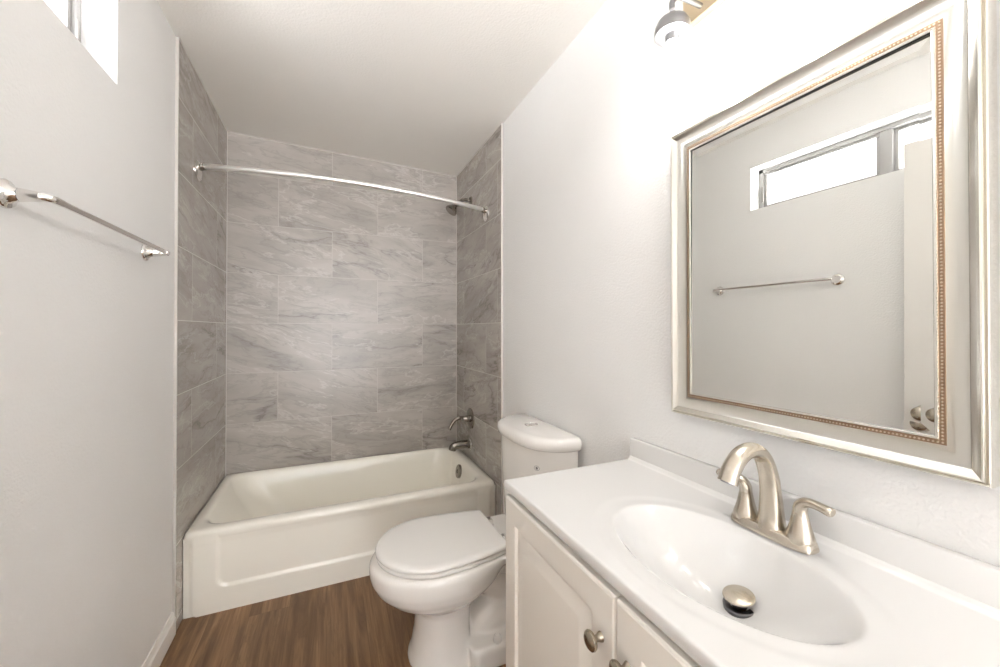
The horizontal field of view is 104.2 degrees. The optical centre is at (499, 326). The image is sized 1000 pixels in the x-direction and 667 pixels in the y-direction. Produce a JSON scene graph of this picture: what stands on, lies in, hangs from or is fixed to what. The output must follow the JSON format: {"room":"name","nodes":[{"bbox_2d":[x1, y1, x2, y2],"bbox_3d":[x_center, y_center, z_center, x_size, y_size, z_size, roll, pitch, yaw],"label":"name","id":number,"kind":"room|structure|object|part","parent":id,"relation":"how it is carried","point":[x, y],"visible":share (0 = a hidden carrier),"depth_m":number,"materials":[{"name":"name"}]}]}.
{"room":"bathroom","nodes":[
{"label":"bathroom","id":0,"kind":"room"},
{"bbox_2d":[0,0,226,666],"bbox_3d":[-0.355,-0.006,-0.757,0.130,2.460,6.900,0,0,-24],"label":"wall","id":1,"kind":"structure","parent":0,"point":[87,323],"depth_m":1.09,"materials":[{"name":"paint"}]},
{"bbox_2d":[60,0,80,42],"bbox_3d":[-0.982,-0.844,0.575,0.047,0.262,1.180,0,0,-24],"label":"window","id":2,"kind":"structure","parent":1,"relation":"in","point":[70,10],"depth_m":1.09,"materials":[{"name":"white metal"}]},
{"bbox_3d":[-1.104,-0.842,0.844,0.016,0.210,0.538,0,0,-24],"label":"sash","id":3,"kind":"part","parent":2,"relation":"part of","materials":[{"name":"white metal"}]},
{"bbox_2d":[0,178,169,260],"bbox_3d":[-1.049,-0.253,1.050,0.073,0.057,0.684,0,0,-24],"label":"towel bar","id":4,"kind":"object","parent":1,"relation":"attached to","point":[10,195],"visible":1,"depth_m":0.79,"materials":[{"name":"silver metal"}]},
{"bbox_3d":[-0.924,-0.255,0.766,0.073,0.057,0.065,0,0,-24],"label":"post","id":5,"kind":"part","parent":4,"relation":"part of","materials":[{"name":"silver metal"}]},
{"bbox_3d":[-1.023,-0.253,1.061,0.014,0.014,0.559,0,0,-24],"label":"rail","id":6,"kind":"part","parent":4,"relation":"part of","materials":[{"name":"silver metal"}]},
{"bbox_3d":[-1.173,-0.251,1.333,0.073,0.057,0.065,0,0,-24],"label":"post","id":7,"kind":"part","parent":4,"relation":"part of","materials":[{"name":"silver metal"}]},
{"bbox_2d":[142,612,175,666],"bbox_3d":[-0.937,1.189,0.711,0.013,0.092,1.871,0,0,-24],"label":"baseboard","id":8,"kind":"structure","parent":1,"relation":"attached to","point":[161,645],"depth_m":1.45,"materials":[{"name":"paint"}]},
{"bbox_2d":[172,37,178,615],"bbox_3d":[-1.315,0.031,1.577,0.011,2.421,0.004,0,0,-24],"label":"trim","id":9,"kind":"structure","parent":1,"relation":"attached to","point":[177,38],"depth_m":1.57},
{"bbox_2d":[195,160,488,221],"bbox_3d":[-0.734,-0.705,2.058,1.443,0.132,0.169,0,0,-22],"label":"shower curtain rod","id":10,"kind":"object","parent":1,"relation":"attached to","point":[199,167],"visible":1,"depth_m":1.92,"materials":[{"name":"silver metal"}]},
{"bbox_2d":[159,575,505,666],"bbox_3d":[0.383,1.251,-0.496,1.660,0.050,7.000,0,0,-24],"label":"floor","id":11,"kind":"structure","parent":0,"point":[346,623],"depth_m":1.58,"materials":[{"name":"brown wood"}]},
{"bbox_2d":[183,446,494,618],"bbox_3d":[-0.833,1.065,2.272,1.436,0.363,0.749,0,0,-24],"label":"bathtub","id":12,"kind":"object","parent":11,"relation":"on","point":[267,534],"visible":0.74,"depth_m":1.93,"materials":[{"name":"ceramic"}]},
{"bbox_3d":[-0.273,0.962,2.576,0.031,0.089,0.088,0,0,-24],"label":"overflow plate","id":13,"kind":"part","parent":12,"relation":"part of","materials":[{"name":"silver metal"}]},
{"bbox_2d":[369,414,581,666],"bbox_3d":[-0.127,0.830,1.525,0.733,0.833,0.492,0,0,-24],"label":"toilet","id":14,"kind":"object","parent":11,"relation":"on","point":[447,570],"visible":0.71,"depth_m":1.42,"materials":[{"name":"ceramic"}]},
{"bbox_3d":[-0.132,1.047,1.535,0.733,0.400,0.398,0,0,-24],"label":"bowl","id":15,"kind":"part","parent":14,"relation":"part of","materials":[{"name":"white ceramic"}]},
{"bbox_3d":[-0.237,0.817,1.490,0.461,0.019,0.386,0,0,-24],"label":"seat lid","id":16,"kind":"part","parent":14,"relation":"part of","materials":[{"name":"plastic"}]},
{"bbox_3d":[-0.237,0.837,1.490,0.454,0.018,0.380,0,0,-24],"label":"seat","id":17,"kind":"part","parent":14,"relation":"part of","materials":[{"name":"plastic"}]},
{"bbox_3d":[0.124,0.660,1.637,0.176,0.387,0.460,0,0,-24],"label":"tank","id":18,"kind":"part","parent":14,"relation":"part of","materials":[{"name":"white ceramic"}]},
{"bbox_3d":[0.118,0.444,1.636,0.196,0.048,0.492,0,0,-24],"label":"tank lid","id":19,"kind":"part","parent":14,"relation":"part of","materials":[{"name":"white ceramic"}]},
{"bbox_2d":[506,494,700,666],"bbox_3d":[0.385,0.836,0.710,0.482,0.800,0.887,0,0,-24],"label":"vanity cabinet","id":20,"kind":"object","parent":11,"relation":"on","point":[561,612],"visible":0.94,"depth_m":0.78,"materials":[{"name":"paint"}]},
{"bbox_3d":[0.108,0.783,0.834,0.018,0.676,0.430,0,0,-24],"label":"door","id":21,"kind":"part","parent":20,"relation":"part of","materials":[{"name":"paint"}]},
{"bbox_3d":[0.160,0.532,0.660,0.029,0.032,0.032,0,0,-24],"label":"knob","id":22,"kind":"part","parent":20,"relation":"part of","materials":[{"name":"silver metal"}]},
{"bbox_3d":[0.186,0.531,0.600,0.029,0.032,0.032,0,0,-24],"label":"knob","id":23,"kind":"part","parent":20,"relation":"part of","materials":[{"name":"silver metal"}]},
{"bbox_3d":[0.286,0.780,0.430,0.018,0.676,0.446,0,0,-24],"label":"door","id":24,"kind":"part","parent":20,"relation":"part of","materials":[{"name":"paint"}]},
{"bbox_2d":[504,437,999,666],"bbox_3d":[0.401,0.434,0.720,0.452,0.176,0.911,0,0,-24],"label":"countertop","id":25,"kind":"structure","parent":20,"relation":"on","point":[656,523],"depth_m":0.66,"materials":[{"name":"stone"}]},
{"bbox_3d":[0.437,0.505,0.708,0.031,0.029,0.027,0,0,-24],"label":"stem","id":26,"kind":"part","parent":25,"relation":"part of","materials":[{"name":"black metal"}]},
{"bbox_2d":[716,442,835,554],"bbox_3d":[0.512,0.317,0.773,0.182,0.186,0.180,0,0,14],"label":"faucet","id":27,"kind":"object","parent":25,"relation":"on","point":[769,521],"visible":1,"depth_m":0.74,"materials":[{"name":"silver metal"}]},
{"bbox_3d":[0.505,0.331,0.838,0.024,0.034,0.070,0,0,-33],"label":"lever","id":28,"kind":"part","parent":27,"relation":"part of","materials":[{"name":"silver metal"}]},
{"bbox_3d":[0.517,0.373,0.818,0.047,0.054,0.047,0,0,-24],"label":"handle","id":29,"kind":"part","parent":27,"relation":"part of","materials":[{"name":"silver metal"}]},
{"bbox_3d":[0.485,0.312,0.749,0.169,0.176,0.054,0,0,-24],"label":"spout","id":30,"kind":"part","parent":27,"relation":"part of","materials":[{"name":"silver metal"}]},
{"bbox_3d":[0.538,0.402,0.771,0.055,0.017,0.155,0,0,-24],"label":"plate","id":31,"kind":"part","parent":27,"relation":"part of","materials":[{"name":"silver metal"}]},
{"bbox_3d":[0.559,0.373,0.724,0.047,0.054,0.047,0,0,-24],"label":"handle","id":32,"kind":"part","parent":27,"relation":"part of","materials":[{"name":"silver metal"}]},
{"bbox_3d":[0.565,0.330,0.702,0.024,0.034,0.070,0,0,-15],"label":"lever","id":33,"kind":"part","parent":27,"relation":"part of","materials":[{"name":"silver metal"}]},
{"bbox_2d":[226,132,455,475],"bbox_3d":[-1.005,0.020,2.671,1.460,2.460,0.100,0,0,-24],"label":"wall","id":34,"kind":"structure","parent":0,"point":[341,298],"depth_m":2.58,"materials":[{"name":"tile"}]},
{"bbox_2d":[179,38,500,176],"bbox_3d":[-0.819,-1.150,2.256,1.440,0.051,0.825,0,0,-24],"label":"trim","id":35,"kind":"structure","parent":34,"relation":"attached to","point":[179,38],"depth_m":2.44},
{"bbox_2d":[225,132,456,475],"bbox_3d":[-0.984,-0.111,2.625,1.440,2.121,0.003,0,0,-24],"label":"trim","id":36,"kind":"structure","parent":34,"relation":"attached to","point":[227,132],"depth_m":2.91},
{"bbox_2d":[157,0,606,175],"bbox_3d":[0.374,-1.220,-0.482,1.680,0.147,7.000,0,0,-24],"label":"ceiling","id":37,"kind":"structure","parent":0,"point":[420,84],"depth_m":1.72,"materials":[{"name":"paint"}]},
{"bbox_2d":[457,0,999,566],"bbox_3d":[1.073,-0.001,-0.129,0.110,2.460,6.900,0,0,-24],"label":"wall","id":38,"kind":"structure","parent":0,"point":[587,150],"depth_m":1.31,"materials":[{"name":"paint"}]},
{"bbox_2d":[446,196,471,215],"bbox_3d":[-0.275,-0.805,2.590,0.175,0.143,0.082,0,0,-24],"label":"shower","id":39,"kind":"object","parent":38,"relation":"attached to","point":[451,209],"visible":0.76,"depth_m":2.57,"materials":[{"name":"silver metal"}]},
{"bbox_3d":[-0.246,-0.833,2.607,0.109,0.054,0.021,0,0,-24],"label":"arm","id":40,"kind":"part","parent":39,"relation":"part of","materials":[{"name":"silver metal"}]},
{"bbox_2d":[449,438,472,450],"bbox_3d":[-0.267,0.791,2.586,0.153,0.072,0.072,0,0,-24],"label":"tub spout","id":41,"kind":"object","parent":38,"relation":"attached to","point":[463,444],"visible":1,"depth_m":2.57,"materials":[{"name":"silver metal"}]},
{"bbox_2d":[449,408,473,429],"bbox_3d":[-0.267,0.621,2.587,0.154,0.140,0.140,0,0,-24],"label":"shower valve","id":42,"kind":"object","parent":38,"relation":"attached to","point":[469,418],"visible":1,"depth_m":2.58,"materials":[{"name":"silver metal"}]},
{"bbox_3d":[-0.272,0.641,2.585,0.145,0.088,0.048,0,0,-24],"label":"lever handle","id":43,"kind":"part","parent":42,"relation":"part of","materials":[{"name":"silver metal"}]},
{"bbox_2d":[501,123,502,513],"bbox_3d":[0.011,0.058,2.160,0.011,2.376,0.004,0,0,-24],"label":"trim","id":44,"kind":"structure","parent":38,"relation":"attached to","point":[501,123],"depth_m":2.16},
{"bbox_2d":[647,0,790,86],"bbox_3d":[0.529,-0.733,0.779,0.178,0.273,0.516,0,0,-24],"label":"vanity light","id":45,"kind":"object","parent":38,"relation":"attached to","point":[675,26],"visible":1,"depth_m":0.93,"materials":[{"name":"glass"}]},
{"bbox_3d":[0.421,-0.656,0.949,0.059,0.085,0.059,0,0,-24],"label":"bulb","id":46,"kind":"part","parent":45,"relation":"part of","materials":[{"name":"white glass"}]},
{"bbox_3d":[0.421,-0.659,0.949,0.116,0.128,0.116,0,0,-24],"label":"lamp shade","id":47,"kind":"part","parent":45,"relation":"part of","materials":[{"name":"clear glass"}]},
{"bbox_3d":[0.463,-0.797,0.969,0.108,0.050,0.013,0,0,-24],"label":"arm","id":48,"kind":"part","parent":45,"relation":"part of","materials":[{"name":"grey metal"}]},
{"bbox_3d":[0.501,-0.657,0.766,0.059,0.085,0.059,0,0,-24],"label":"bulb","id":49,"kind":"part","parent":45,"relation":"part of","materials":[{"name":"white glass"}]},
{"bbox_3d":[0.501,-0.660,0.766,0.116,0.128,0.116,0,0,-24],"label":"lamp shade","id":50,"kind":"part","parent":45,"relation":"part of","materials":[{"name":"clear glass"}]},
{"bbox_2d":[630,437,999,609],"bbox_3d":[0.599,0.389,0.807,0.020,0.084,0.911,0,0,-24],"label":"backsplash","id":51,"kind":"structure","parent":38,"relation":"attached to","point":[971,577],"depth_m":0.67,"materials":[{"name":"ceramic"}]},
{"bbox_2d":[671,0,999,488],"bbox_3d":[0.592,-0.144,0.812,0.034,0.750,0.562,0,0,-24],"label":"mirror","id":52,"kind":"object","parent":38,"relation":"attached to","point":[835,223],"visible":1,"depth_m":0.70,"materials":[{"name":"silver metal"}]},
{"bbox_3d":[0.594,-0.144,0.813,0.015,0.634,0.446,0,0,-24],"label":"glass","id":53,"kind":"part","parent":52,"relation":"part of","materials":[{"name":"mirror"}]}
]}

